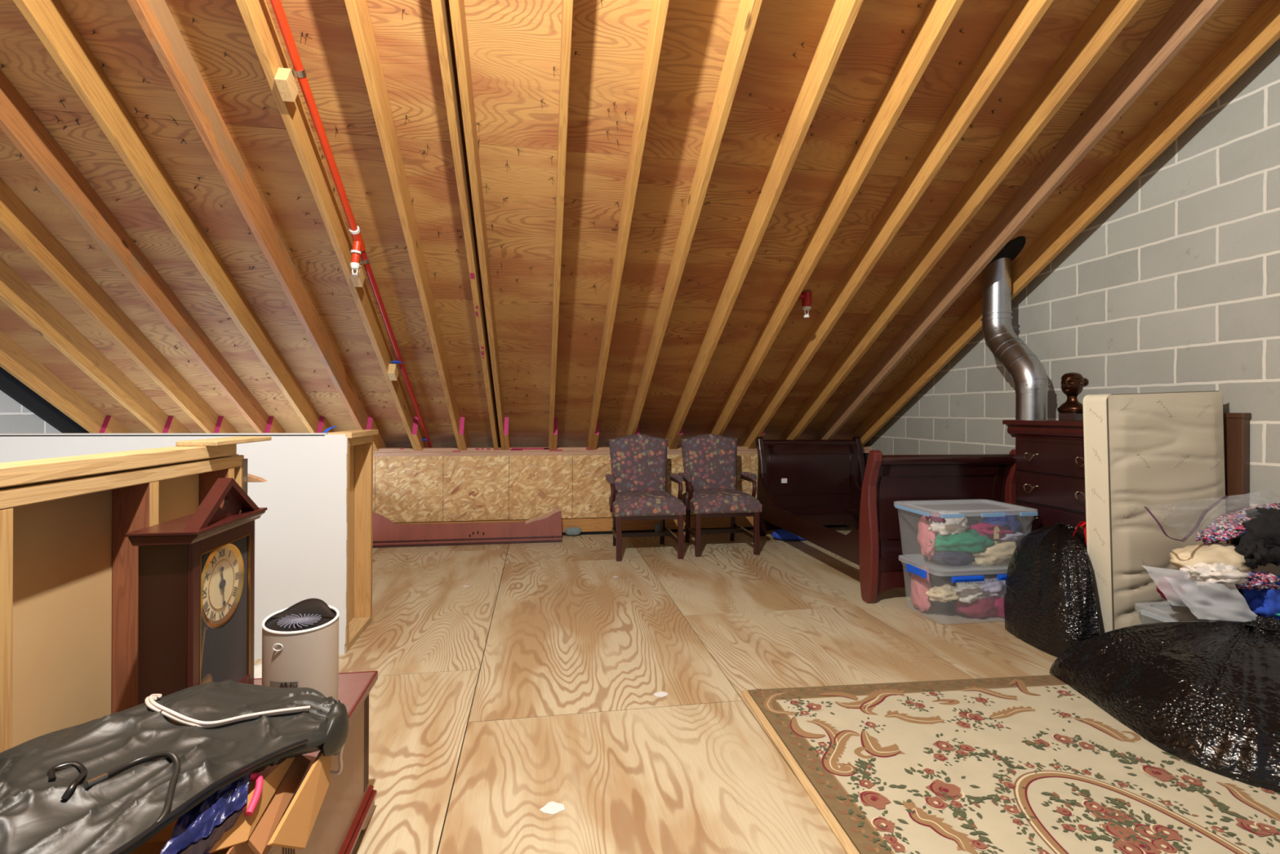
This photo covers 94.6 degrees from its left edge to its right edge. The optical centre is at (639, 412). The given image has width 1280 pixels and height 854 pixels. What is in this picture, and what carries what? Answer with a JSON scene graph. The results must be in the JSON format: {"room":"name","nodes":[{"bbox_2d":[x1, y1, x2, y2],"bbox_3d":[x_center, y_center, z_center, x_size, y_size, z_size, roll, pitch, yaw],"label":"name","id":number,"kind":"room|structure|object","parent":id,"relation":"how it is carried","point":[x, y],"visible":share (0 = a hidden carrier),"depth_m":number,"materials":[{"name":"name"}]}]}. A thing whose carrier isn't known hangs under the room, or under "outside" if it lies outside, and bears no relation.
{"room":"attic","nodes":[
{"label":"attic","id":0,"kind":"room"},
{"bbox_2d":[0,366,90,433],"bbox_3d":[-4.259,-1.204,2.525,0.230,4.866,7.600,0,0,-10],"label":"wall","id":1,"kind":"structure","parent":0,"point":[22,410],"depth_m":4.30,"materials":[{"name":"concrete"}]},
{"bbox_2d":[0,444,248,752],"bbox_3d":[-1.200,0.650,0.657,0.108,1.088,2.895,0,0,-10],"label":"wall","id":2,"kind":"structure","parent":0,"point":[68,566],"depth_m":1.42,"materials":[{"name":"brown wood"}]},
{"bbox_2d":[175,435,271,446],"bbox_3d":[-1.397,0.097,2.005,0.115,0.016,0.380,0,0,-10],"label":"board offcut","id":3,"kind":"object","parent":2,"relation":"on","point":[238,439],"visible":1,"depth_m":1.91,"materials":[{"name":"brown wood"}]},
{"bbox_2d":[247,473,266,482],"bbox_3d":[-1.393,0.231,2.108,0.107,0.035,0.030,0,0,-10],"label":"wedge","id":4,"kind":"object","parent":2,"relation":"attached to","point":[251,478],"visible":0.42,"depth_m":2.10,"materials":[{"name":"brown wood"}]},
{"bbox_2d":[0,429,377,659],"bbox_3d":[-2.841,0.640,2.933,2.780,1.092,0.501,0,0,-10],"label":"wall","id":5,"kind":"structure","parent":0,"point":[313,536],"depth_m":2.88,"materials":[{"name":"white paint"}]},
{"bbox_2d":[373,445,870,535],"bbox_3d":[-1.095,0.776,5.748,7.163,0.877,0.141,0,0,-10],"label":"wall","id":6,"kind":"structure","parent":0,"point":[429,485],"depth_m":5.66,"materials":[{"name":"brown wood"}]},
{"bbox_2d":[0,0,1264,447],"bbox_3d":[-0.603,-1.534,2.903,7.163,4.097,6.915,0,0,-10],"label":"ceiling","id":7,"kind":"structure","parent":0,"point":[514,46],"depth_m":3.32,"materials":[{"name":"brown wood"}]},
{"bbox_2d":[0,330,106,433],"bbox_3d":[-4.028,-1.395,2.357,0.038,4.155,6.891,0,0,-10],"label":"rafter","id":8,"kind":"object","parent":7,"relation":"attached to","point":[14,358],"visible":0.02,"depth_m":4.34,"materials":[{"name":"brown wood"}]},
{"bbox_2d":[99,415,131,432],"bbox_3d":[-4.495,0.379,5.295,0.037,0.698,0.921,0,0,-10],"label":"rafter tail","id":9,"kind":"object","parent":8,"relation":"attached to","point":[110,424],"visible":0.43,"depth_m":4.95,"materials":[{"name":"brown wood"}]},
{"bbox_2d":[0,257,168,432],"bbox_3d":[-3.570,-1.393,2.435,0.038,4.155,6.891,0,0,-10],"label":"rafter","id":10,"kind":"object","parent":7,"relation":"attached to","point":[17,294],"visible":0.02,"depth_m":4.00,"materials":[{"name":"brown wood"}]},
{"bbox_2d":[163,416,191,432],"bbox_3d":[-4.037,0.382,5.372,0.037,0.698,0.921,0,0,-10],"label":"rafter tail","id":11,"kind":"object","parent":10,"relation":"attached to","point":[173,424],"visible":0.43,"depth_m":5.02,"materials":[{"name":"brown wood"}]},
{"bbox_2d":[0,177,218,432],"bbox_3d":[-3.190,-1.391,2.499,0.038,4.155,6.891,0,0,-10],"label":"rafter","id":12,"kind":"object","parent":7,"relation":"attached to","point":[17,220],"visible":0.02,"depth_m":3.64,"materials":[{"name":"brown wood"}]},
{"bbox_2d":[213,416,238,432],"bbox_3d":[-3.657,0.384,5.437,0.037,0.698,0.921,0,0,-10],"label":"rafter tail","id":13,"kind":"object","parent":12,"relation":"attached to","point":[223,425],"visible":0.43,"depth_m":5.08,"materials":[{"name":"brown wood"}]},
{"bbox_2d":[0,69,269,432],"bbox_3d":[-2.801,-1.389,2.565,0.038,4.155,6.891,0,0,-10],"label":"rafter","id":14,"kind":"object","parent":7,"relation":"attached to","point":[19,122],"visible":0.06,"depth_m":3.24,"materials":[{"name":"brown wood"}]},
{"bbox_2d":[265,416,285,432],"bbox_3d":[-3.267,0.386,5.503,0.037,0.698,0.921,0,0,-10],"label":"rafter tail","id":15,"kind":"object","parent":14,"relation":"attached to","point":[273,425],"visible":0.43,"depth_m":5.14,"materials":[{"name":"brown wood"}]},
{"bbox_2d":[12,0,319,432],"bbox_3d":[-2.394,-1.387,2.633,0.038,4.155,6.891,0,0,-10],"label":"rafter","id":16,"kind":"object","parent":7,"relation":"attached to","point":[48,19],"visible":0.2,"depth_m":2.92,"materials":[{"name":"brown wood"}]},
{"bbox_2d":[316,416,333,432],"bbox_3d":[-2.861,0.388,5.571,0.037,0.698,0.921,0,0,-10],"label":"rafter tail","id":17,"kind":"object","parent":16,"relation":"attached to","point":[323,424],"visible":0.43,"depth_m":5.20,"materials":[{"name":"brown wood"}]},
{"bbox_2d":[126,0,373,450],"bbox_3d":[-2.000,-1.385,2.700,0.038,4.155,6.891,0,0,-10],"label":"rafter","id":18,"kind":"object","parent":7,"relation":"attached to","point":[154,17],"visible":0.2,"depth_m":2.95,"materials":[{"name":"brown wood"}]},
{"bbox_2d":[366,417,386,450],"bbox_3d":[-2.467,0.390,5.638,0.037,0.698,0.921,0,0,-10],"label":"rafter tail","id":19,"kind":"object","parent":18,"relation":"attached to","point":[379,442],"visible":0.46,"depth_m":5.40,"materials":[{"name":"brown wood"}]},
{"bbox_2d":[235,0,417,450],"bbox_3d":[-1.615,-1.383,2.765,0.038,4.155,6.891,0,0,-10],"label":"rafter","id":20,"kind":"object","parent":7,"relation":"attached to","point":[255,14],"visible":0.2,"depth_m":3.02,"materials":[{"name":"brown wood"}]},
{"bbox_2d":[274,67,298,102],"bbox_3d":[-1.537,-1.423,2.570,0.050,0.122,0.128,0,0,-10],"label":"wood block","id":21,"kind":"object","parent":20,"relation":"attached to","point":[284,79],"visible":1,"depth_m":2.55,"materials":[{"name":"brown wood"}]},
{"bbox_2d":[270,0,432,447],"bbox_3d":[-1.513,-1.469,2.629,0.088,3.677,6.218,0,0,-10],"label":"pipe","id":22,"kind":"object","parent":20,"relation":"attached to","point":[358,246],"visible":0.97,"depth_m":3.12,"materials":[{"name":"red plastic"}]},
{"bbox_2d":[350,265,364,287],"bbox_3d":[-1.710,-0.824,3.576,0.050,0.122,0.128,0,0,-10],"label":"wood block","id":23,"kind":"object","parent":20,"relation":"attached to","point":[357,281],"visible":0.87,"depth_m":3.55,"materials":[{"name":"brown wood"}]},
{"bbox_2d":[387,364,398,380],"bbox_3d":[-1.861,-0.301,4.453,0.050,0.122,0.128,0,0,-10],"label":"wood block","id":24,"kind":"object","parent":20,"relation":"attached to","point":[393,371],"visible":1,"depth_m":4.42,"materials":[{"name":"brown wood"}]},
{"bbox_2d":[412,417,428,450],"bbox_3d":[-2.082,0.392,5.703,0.037,0.698,0.921,0,0,-10],"label":"rafter tail","id":25,"kind":"object","parent":20,"relation":"attached to","point":[418,435],"visible":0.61,"depth_m":5.37,"materials":[{"name":"brown wood"}]},
{"bbox_2d":[344,0,462,450],"bbox_3d":[-1.220,-1.381,2.832,0.038,4.155,6.891,0,0,-10],"label":"rafter","id":26,"kind":"object","parent":7,"relation":"attached to","point":[357,11],"visible":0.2,"depth_m":3.03,"materials":[{"name":"brown wood"}]},
{"bbox_2d":[458,417,471,450],"bbox_3d":[-1.687,0.394,5.769,0.037,0.698,0.921,0,0,-10],"label":"rafter tail","id":27,"kind":"object","parent":26,"relation":"attached to","point":[463,433],"visible":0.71,"depth_m":5.43,"materials":[{"name":"brown wood"}]},
{"bbox_2d":[431,0,500,449],"bbox_3d":[-0.898,-1.379,2.886,0.038,4.155,6.891,0,0,-10],"label":"rafter","id":28,"kind":"object","parent":7,"relation":"attached to","point":[439,7],"visible":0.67,"depth_m":3.06,"materials":[{"name":"brown wood"}]},
{"bbox_2d":[448,0,505,449],"bbox_3d":[-0.831,-1.379,2.898,0.038,4.155,6.891,0,0,-10],"label":"rafter","id":29,"kind":"object","parent":7,"relation":"attached to","point":[457,11],"visible":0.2,"depth_m":3.05,"materials":[{"name":"brown wood"}]},
{"bbox_2d":[503,417,511,449],"bbox_3d":[-1.297,0.395,5.835,0.037,0.698,0.921,0,0,-10],"label":"rafter tail","id":30,"kind":"object","parent":29,"relation":"attached to","point":[507,431],"visible":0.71,"depth_m":5.46,"materials":[{"name":"brown wood"}]},
{"bbox_2d":[548,0,573,449],"bbox_3d":[-0.391,-1.377,2.972,0.038,4.155,6.891,0,0,-10],"label":"rafter","id":31,"kind":"object","parent":7,"relation":"attached to","point":[567,5],"visible":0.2,"depth_m":3.09,"materials":[{"name":"brown wood"}]},
{"bbox_2d":[552,417,557,449],"bbox_3d":[-0.858,0.398,5.910,0.037,0.698,0.921,0,0,-10],"label":"rafter tail","id":32,"kind":"object","parent":31,"relation":"attached to","point":[555,425],"visible":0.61,"depth_m":5.52,"materials":[{"name":"brown wood"}]},
{"bbox_2d":[586,0,669,449],"bbox_3d":[-0.012,-1.375,3.036,0.038,4.155,6.891,0,0,-10],"label":"rafter","id":33,"kind":"object","parent":7,"relation":"attached to","point":[659,11],"visible":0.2,"depth_m":3.15,"materials":[{"name":"brown wood"}]},
{"bbox_2d":[592,417,599,449],"bbox_3d":[-0.479,0.400,5.974,0.037,0.698,0.921,0,0,-10],"label":"rafter tail","id":34,"kind":"object","parent":33,"relation":"attached to","point":[597,432],"visible":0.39,"depth_m":5.59,"materials":[{"name":"brown wood"}]},
{"bbox_2d":[625,0,762,435],"bbox_3d":[0.364,-1.373,3.099,0.038,4.155,6.891,0,0,-10],"label":"rafter","id":35,"kind":"object","parent":7,"relation":"attached to","point":[748,12],"visible":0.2,"depth_m":3.19,"materials":[{"name":"brown wood"}]},
{"bbox_2d":[665,0,863,448],"bbox_3d":[0.781,-1.371,3.170,0.038,4.155,6.891,0,0,-10],"label":"rafter","id":36,"kind":"object","parent":7,"relation":"attached to","point":[842,16],"visible":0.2,"depth_m":3.25,"materials":[{"name":"brown wood"}]},
{"bbox_2d":[672,428,682,448],"bbox_3d":[0.314,0.404,6.108,0.037,0.698,0.921,0,0,-10],"label":"rafter tail","id":37,"kind":"object","parent":36,"relation":"attached to","point":[680,434],"visible":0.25,"depth_m":5.75,"materials":[{"name":"brown wood"}]},
{"bbox_2d":[798,291,811,318],"bbox_3d":[1.145,-0.775,4.271,0.195,0.182,0.066,0,0,-10],"label":"sprinkler","id":38,"kind":"object","parent":7,"relation":"hanging from","point":[806,297],"visible":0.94,"depth_m":4.26,"materials":[{"name":"red metal"}]},
{"bbox_2d":[708,0,964,435],"bbox_3d":[1.206,-1.369,3.242,0.038,4.155,6.891,0,0,-10],"label":"rafter","id":39,"kind":"object","parent":7,"relation":"attached to","point":[938,15],"visible":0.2,"depth_m":3.28,"materials":[{"name":"brown wood"}]},
{"bbox_2d":[737,0,1053,448],"bbox_3d":[1.595,-1.367,3.308,0.038,4.155,6.891,0,0,-10],"label":"rafter","id":40,"kind":"object","parent":7,"relation":"attached to","point":[1023,16],"visible":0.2,"depth_m":3.33,"materials":[{"name":"brown wood"}]},
{"bbox_2d":[777,0,1146,439],"bbox_3d":[2.003,-1.365,3.376,0.038,4.155,6.891,0,0,-10],"label":"rafter","id":41,"kind":"object","parent":7,"relation":"attached to","point":[1109,18],"visible":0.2,"depth_m":3.37,"materials":[{"name":"brown wood"}]},
{"bbox_2d":[810,0,1225,439],"bbox_3d":[2.365,-1.363,3.438,0.038,4.155,6.891,0,0,-10],"label":"rafter","id":42,"kind":"object","parent":7,"relation":"attached to","point":[1184,18],"visible":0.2,"depth_m":3.41,"materials":[{"name":"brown wood"}]},
{"bbox_2d":[847,0,1279,446],"bbox_3d":[2.794,-1.361,3.510,0.038,4.155,6.891,0,0,-10],"label":"rafter","id":43,"kind":"object","parent":7,"relation":"attached to","point":[1260,30],"visible":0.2,"depth_m":3.44,"materials":[{"name":"brown wood"}]},
{"bbox_2d":[253,526,1057,853],"bbox_3d":[-0.531,1.227,2.396,7.163,0.061,6.900,0,0,-10],"label":"floor","id":44,"kind":"structure","parent":0,"point":[566,696],"depth_m":2.68,"materials":[{"name":"brown wood"}]},
{"bbox_2d":[253,663,262,678],"bbox_3d":[-1.729,1.175,2.523,0.165,0.020,0.450,0,0,-10],"label":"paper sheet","id":45,"kind":"object","parent":44,"relation":"on","point":[257,668],"visible":0.06,"depth_m":2.67,"materials":[{"name":"white paper"}]},
{"bbox_2d":[253,670,377,853],"bbox_3d":[-0.935,0.988,1.196,0.475,0.414,1.128,0,0,-10],"label":"chest","id":46,"kind":"object","parent":44,"relation":"on","point":[347,808],"visible":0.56,"depth_m":1.58,"materials":[{"name":"wood"}]},
{"bbox_2d":[124,477,266,704],"bbox_3d":[-1.125,0.475,1.527,0.149,0.610,0.355,0,0,-10],"label":"clock","id":47,"kind":"object","parent":46,"relation":"on","point":[196,571],"visible":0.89,"depth_m":1.42,"materials":[{"name":"brown wood"}]},
{"bbox_2d":[200,553,211,681],"bbox_3d":[-1.177,0.538,1.518,0.002,0.425,0.273,0,0,-10],"label":"mirror","id":48,"kind":"object","parent":47,"relation":"attached to","point":[206,655],"depth_m":1.63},
{"bbox_2d":[128,750,332,853],"bbox_3d":[-0.779,0.707,0.878,0.443,0.144,0.597,0,0,-10],"label":"cardboard box","id":49,"kind":"object","parent":46,"relation":"on","point":[267,827],"visible":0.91,"depth_m":1.04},
{"bbox_2d":[0,679,349,853],"bbox_3d":[-0.816,0.600,1.022,0.346,0.194,0.618,0,0,14],"label":"bag","id":50,"kind":"object","parent":49,"relation":"on","point":[46,807],"visible":0.97,"depth_m":0.95,"materials":[{"name":"black plastic"}]},
{"bbox_2d":[82,750,180,839],"bbox_3d":[-0.743,0.568,0.897,0.150,0.055,0.109,0,0,19],"label":"clothes hanger","id":51,"kind":"object","parent":50,"relation":"on","point":[171,755],"visible":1,"depth_m":0.91,"materials":[{"name":"plastic"}]},
{"bbox_2d":[144,693,310,727],"bbox_3d":[-0.796,0.562,1.107,0.293,0.073,0.118,0,0,-10],"label":"clothes hanger","id":52,"kind":"object","parent":50,"relation":"on","point":[149,701],"visible":1,"depth_m":1.07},
{"bbox_2d":[329,742,345,774],"bbox_3d":[-0.625,0.693,1.227,0.039,0.111,0.030,0,0,-10],"label":"cable","id":53,"kind":"object","parent":50,"relation":"hanging from","point":[340,755],"visible":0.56,"depth_m":1.22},
{"bbox_2d":[160,772,263,853],"bbox_3d":[-0.664,0.642,0.902,0.083,0.077,0.243,0,0,-10],"label":"clothes","id":54,"kind":"object","parent":49,"relation":"in","point":[190,831],"visible":0.92,"depth_m":0.92,"materials":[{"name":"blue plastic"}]},
{"bbox_2d":[262,598,339,700],"bbox_3d":[-0.836,0.629,1.456,0.174,0.305,0.138,0,0,-2],"label":"air purifier","id":55,"kind":"object","parent":46,"relation":"on","point":[300,640],"visible":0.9,"depth_m":1.41,"materials":[{"name":"beige plastic"}]},
{"bbox_2d":[276,613,321,628],"bbox_3d":[-0.835,0.510,1.449,0.100,0.016,0.076,0,0,-2],"label":"fan grille","id":56,"kind":"object","parent":55,"relation":"attached to","point":[285,620],"depth_m":1.44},
{"bbox_2d":[372,506,562,547],"bbox_3d":[-1.688,0.996,5.330,1.957,0.399,0.098,0,0,-10],"label":"bed rail","id":57,"kind":"object","parent":44,"relation":"on","point":[548,527],"visible":0.83,"depth_m":5.33,"materials":[{"name":"red wood"}]},
{"bbox_2d":[564,527,581,535],"bbox_3d":[-0.647,1.149,5.713,0.163,0.079,0.060,0,0,-10],"label":"scrap","id":58,"kind":"object","parent":44,"relation":"on","point":[569,531],"visible":1,"depth_m":5.69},
{"bbox_2d":[604,434,685,561],"bbox_3d":[0.032,0.702,5.115,0.656,1.003,0.669,0,0,-10],"label":"armchair","id":59,"kind":"object","parent":44,"relation":"on","point":[637,481],"visible":1,"depth_m":5.24,"materials":[{"name":"fabric"}]},
{"bbox_2d":[678,433,762,556],"bbox_3d":[0.691,0.705,5.272,0.656,1.003,0.669,0,0,-9],"label":"armchair","id":60,"kind":"object","parent":44,"relation":"on","point":[709,475],"visible":0.98,"depth_m":5.39,"materials":[{"name":"fabric"}]},
{"bbox_2d":[772,528,806,540],"bbox_3d":[1.501,1.155,5.609,0.518,0.100,0.199,0,0,-10],"label":"blanket","id":61,"kind":"object","parent":44,"relation":"on","point":[780,534],"visible":0.4,"depth_m":5.52,"materials":[{"name":"fabric"}]},
{"bbox_2d":[740,689,859,853],"bbox_3d":[0.616,1.199,1.363,0.035,0.008,2.382,0,0,-8],"label":"wooden lath","id":62,"kind":"object","parent":44,"relation":"on","point":[849,847],"visible":1,"depth_m":1.91,"materials":[{"name":"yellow wood"}]},
{"bbox_2d":[755,435,1015,603],"bbox_3d":[1.835,0.724,4.857,1.165,0.970,2.250,0,0,-10],"label":"sleigh bed","id":63,"kind":"object","parent":44,"relation":"on","point":[805,486],"visible":0.76,"depth_m":3.89,"materials":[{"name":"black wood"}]},
{"bbox_2d":[898,553,1006,603],"bbox_3d":[1.938,1.050,3.553,0.638,0.311,0.424,0,0,-10],"label":"storage bin","id":64,"kind":"object","parent":44,"relation":"on","point":[910,568],"visible":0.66,"depth_m":3.37,"materials":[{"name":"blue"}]},
{"bbox_2d":[910,565,931,612],"bbox_3d":[1.700,1.065,3.579,0.090,0.290,0.191,0,0,3],"label":"garment","id":65,"kind":"object","parent":64,"relation":"in","point":[919,585],"visible":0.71,"depth_m":3.53,"materials":[{"name":"fabric"}]},
{"bbox_2d":[924,583,959,602],"bbox_3d":[1.770,1.058,3.454,0.219,0.100,0.128,0,0,-10],"label":"garment","id":66,"kind":"object","parent":64,"relation":"in","point":[946,593],"visible":0.98,"depth_m":3.42,"materials":[{"name":"fabric"}]},
{"bbox_2d":[929,566,977,610],"bbox_3d":[1.931,1.076,3.629,0.475,0.263,0.166,0,0,-10],"label":"garment","id":67,"kind":"object","parent":64,"relation":"in","point":[944,576],"visible":0.39,"depth_m":3.58,"materials":[{"name":"fabric"}]},
{"bbox_2d":[893,498,1037,553],"bbox_3d":[1.943,0.724,3.559,0.689,0.331,0.444,0,0,-10],"label":"storage bin","id":68,"kind":"object","parent":64,"relation":"on","point":[950,507],"depth_m":3.49,"materials":[{"name":"white"}]},
{"bbox_2d":[916,515,937,559],"bbox_3d":[1.693,0.734,3.482,0.083,0.278,0.167,0,0,-10],"label":"garment","id":69,"kind":"object","parent":68,"relation":"in","point":[924,535],"visible":0.78,"depth_m":3.46,"materials":[{"name":"fabric"}]},
{"bbox_2d":[927,511,969,535],"bbox_3d":[1.794,0.652,3.440,0.270,0.162,0.146,0,0,-10],"label":"garment","id":70,"kind":"object","parent":68,"relation":"in","point":[958,525],"visible":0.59,"depth_m":3.39,"materials":[{"name":"white fabric"}]},
{"bbox_2d":[930,550,974,567],"bbox_3d":[1.842,0.834,3.459,0.305,0.133,0.133,0,0,-10],"label":"garment","id":71,"kind":"object","parent":68,"relation":"in","point":[949,558],"visible":0.58,"depth_m":3.41,"materials":[{"name":"fabric"}]},
{"bbox_2d":[928,528,995,553],"bbox_3d":[1.867,0.755,3.433,0.379,0.151,0.127,0,0,-10],"label":"garment","id":72,"kind":"object","parent":68,"relation":"in","point":[970,540],"visible":0.77,"depth_m":3.39,"materials":[{"name":"fabric"}]},
{"bbox_2d":[964,515,981,525],"bbox_3d":[1.948,0.755,3.633,0.451,0.271,0.183,0,0,-10],"label":"garment","id":73,"kind":"object","parent":68,"relation":"in","point":[971,522],"visible":0.05,"depth_m":3.60,"materials":[{"name":"fabric"}]},
{"bbox_2d":[965,522,1013,538],"bbox_3d":[2.052,0.696,3.472,0.267,0.095,0.126,0,0,-1],"label":"garment","id":74,"kind":"object","parent":68,"relation":"in","point":[984,529],"visible":0.77,"depth_m":3.44,"materials":[{"name":"fabric"}]},
{"bbox_2d":[969,538,1017,566],"bbox_3d":[2.095,0.826,3.482,0.442,0.161,0.148,0,0,-10],"label":"garment","id":75,"kind":"object","parent":68,"relation":"in","point":[1000,553],"visible":0.69,"depth_m":3.43,"materials":[{"name":"beige fabric"}]},
{"bbox_2d":[993,524,999,538],"bbox_3d":[2.058,0.690,3.417,0.037,0.081,0.014,0,0,-10],"label":"price tag","id":76,"kind":"object","parent":68,"relation":"attached to","point":[996,528],"visible":1,"depth_m":3.41,"materials":[{"name":"paper"}]},
{"bbox_2d":[982,511,1022,533],"bbox_3d":[2.152,0.666,3.521,0.230,0.172,0.154,0,0,-10],"label":"garment","id":77,"kind":"object","parent":68,"relation":"in","point":[1011,521],"visible":0.52,"depth_m":3.46,"materials":[{"name":"blue fabric"}]},
{"bbox_2d":[996,531,1023,541],"bbox_3d":[2.164,0.726,3.486,0.204,0.065,0.088,0,0,-10],"label":"garment","id":78,"kind":"object","parent":68,"relation":"in","point":[1016,535],"visible":0.63,"depth_m":3.45,"materials":[{"name":"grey fabric"}]},
{"bbox_2d":[953,582,989,603],"bbox_3d":[1.926,1.053,3.469,0.280,0.113,0.139,0,0,-10],"label":"garment","id":79,"kind":"object","parent":64,"relation":"in","point":[968,592],"visible":0.88,"depth_m":3.42,"materials":[{"name":"fabric"}]},
{"bbox_2d":[953,595,998,618],"bbox_3d":[1.989,1.136,3.503,0.297,0.198,0.157,0,0,-10],"label":"garment","id":80,"kind":"object","parent":64,"relation":"in","point":[980,608],"visible":0.54,"depth_m":3.44,"materials":[{"name":"fabric"}]},
{"bbox_2d":[970,576,1005,598],"bbox_3d":[2.083,1.050,3.514,0.293,0.138,0.171,0,0,-10],"label":"garment","id":81,"kind":"object","parent":64,"relation":"in","point":[996,588],"visible":0.51,"depth_m":3.46,"materials":[{"name":"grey fabric"}]},
{"bbox_2d":[991,596,1004,617],"bbox_3d":[2.135,1.145,3.515,0.202,0.176,0.136,0,0,-10],"label":"garment","id":82,"kind":"object","parent":64,"relation":"in","point":[999,603],"visible":0.22,"depth_m":3.46,"materials":[{"name":"fabric"}]},
{"bbox_2d":[747,674,1279,853],"bbox_3d":[1.391,1.202,1.478,1.587,0.011,2.425,0,0,-10],"label":"rug","id":83,"kind":"object","parent":44,"relation":"on","point":[1019,764],"visible":0.96,"depth_m":1.94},
{"bbox_2d":[980,257,1049,420],"bbox_3d":[2.560,0.023,4.055,0.195,2.340,0.501,0,0,-10],"label":"duct","id":84,"kind":"object","parent":44,"relation":"on","point":[1028,374],"visible":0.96,"depth_m":4.04,"materials":[{"name":"metal"}]},
{"bbox_2d":[1002,419,1086,544],"bbox_3d":[2.566,0.631,3.418,0.455,1.163,0.705,0,0,-10],"label":"dresser","id":85,"kind":"object","parent":44,"relation":"on","point":[1050,464],"visible":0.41,"depth_m":3.43,"materials":[{"name":"brown wood"}]},
{"bbox_2d":[1057,372,1088,420],"bbox_3d":[2.550,-0.092,3.460,0.180,0.284,0.144,0,0,10],"label":"bust","id":86,"kind":"object","parent":85,"relation":"on","point":[1072,384],"visible":0.95,"depth_m":3.42,"materials":[{"name":"black wood"}]},
{"bbox_2d":[1004,520,1100,657],"bbox_3d":[2.198,0.881,3.091,0.357,0.655,0.548,0,0,-10],"label":"bag","id":87,"kind":"object","parent":44,"relation":"on","point":[1050,602],"visible":0.91,"depth_m":3.00,"materials":[{"name":"black"}]},
{"bbox_2d":[1134,600,1168,622],"bbox_3d":[2.685,1.061,2.711,0.652,0.296,0.354,0,0,-10],"label":"storage bin","id":88,"kind":"object","parent":44,"relation":"on","point":[1164,602],"visible":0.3,"depth_m":2.83,"materials":[{"name":"white"}]},
{"bbox_2d":[1235,586,1243,594],"bbox_3d":[2.660,0.813,2.711,0.567,0.191,0.293,0,0,-10],"label":"folded blanket","id":89,"kind":"object","parent":88,"relation":"on","point":[1240,590],"visible":0.02,"depth_m":2.57,"materials":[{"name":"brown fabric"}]},
{"bbox_2d":[1168,542,1251,572],"bbox_3d":[2.514,0.645,2.593,0.409,0.145,0.215,0,0,-10],"label":"sweater","id":90,"kind":"object","parent":89,"relation":"on","point":[1211,553],"visible":0.56,"depth_m":2.53,"materials":[{"name":"fabric"}]},
{"bbox_2d":[1229,506,1279,566],"bbox_3d":[2.807,0.547,2.611,0.457,0.254,0.219,0,0,-10],"label":"jacket","id":91,"kind":"object","parent":90,"relation":"on","point":[1264,523],"visible":0.64,"depth_m":2.55,"materials":[{"name":"fabric"}]},
{"bbox_2d":[1234,538,1276,569],"bbox_3d":[2.631,0.604,2.542,0.240,0.132,0.127,0,0,-28],"label":"black sleeve","id":92,"kind":"object","parent":90,"relation":"on","point":[1254,553],"visible":0.88,"depth_m":2.49,"materials":[{"name":"fabric"}]},
{"bbox_2d":[1082,390,1228,634],"bbox_3d":[2.591,0.553,2.955,0.724,1.325,0.156,0,0,-10],"label":"mattress","id":93,"kind":"object","parent":44,"relation":"on","point":[1163,453],"visible":0.64,"depth_m":2.88,"materials":[{"name":"fabric"}]},
{"bbox_2d":[1048,615,1279,792],"bbox_3d":[2.374,1.011,2.196,1.286,0.396,0.930,0,0,22],"label":"bag","id":94,"kind":"object","parent":44,"relation":"on","point":[1206,695],"visible":1,"depth_m":2.19,"materials":[{"name":"black"}]},
{"bbox_2d":[1142,565,1257,622],"bbox_3d":[2.339,0.757,2.468,0.397,0.207,0.141,0,0,-5],"label":"plastic bag","id":95,"kind":"object","parent":94,"relation":"on","point":[1205,600],"visible":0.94,"depth_m":2.43,"materials":[{"name":"white"}]},
{"bbox_2d":[1179,562,1249,587],"bbox_3d":[2.442,0.681,2.492,0.276,0.110,0.179,0,0,-10],"label":"scarf","id":96,"kind":"object","parent":95,"relation":"on","point":[1220,573],"visible":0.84,"depth_m":2.46,"materials":[{"name":"fabric"}]},
{"bbox_2d":[1222,413,1251,622],"bbox_3d":[2.972,0.609,3.005,0.048,1.212,0.195,0,0,-10],"label":"board","id":97,"kind":"object","parent":44,"relation":"on","point":[1236,425],"visible":0.35,"depth_m":2.94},
{"bbox_2d":[863,37,1279,575],"bbox_3d":[2.986,-1.168,3.749,0.200,4.866,7.600,0,0,-10],"label":"wall","id":98,"kind":"structure","parent":0,"point":[1174,286],"depth_m":3.29,"materials":[{"name":"concrete"}]},
{"bbox_2d":[1143,495,1228,542],"bbox_3d":[2.664,0.455,2.649,1.130,0.190,0.195,0,0,-19],"label":"bag","id":99,"kind":"object","parent":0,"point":[1184,538],"visible":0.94,"depth_m":2.53,"materials":[{"name":"white"}]},
{"bbox_2d":[1195,502,1279,544],"bbox_3d":[2.687,0.496,2.649,0.534,0.165,0.137,0,0,-16],"label":"clothes","id":100,"kind":"object","parent":99,"relation":"in","point":[1227,526],"visible":0.8,"depth_m":2.59,"materials":[{"name":"fabric"}]},
{"bbox_3d":[2.770,0.842,2.518,0.214,0.126,0.147,0,0,-10],"label":"shirt","id":101,"kind":"object","parent":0,"visible":0},
{"bbox_2d":[1240,574,1279,622],"bbox_3d":[2.712,0.801,2.552,0.252,0.205,0.179,0,0,-10],"label":"shirt","id":102,"kind":"object","parent":101,"relation":"on","point":[1265,602],"visible":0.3,"depth_m":2.50,"materials":[{"name":"fabric"}]},
{"bbox_2d":[1235,570,1279,590],"bbox_3d":[2.604,0.712,2.514,0.236,0.081,0.122,0,0,-10],"label":"blouse","id":103,"kind":"object","parent":102,"relation":"on","point":[1257,580],"visible":0.84,"depth_m":2.47,"materials":[{"name":"fabric"}]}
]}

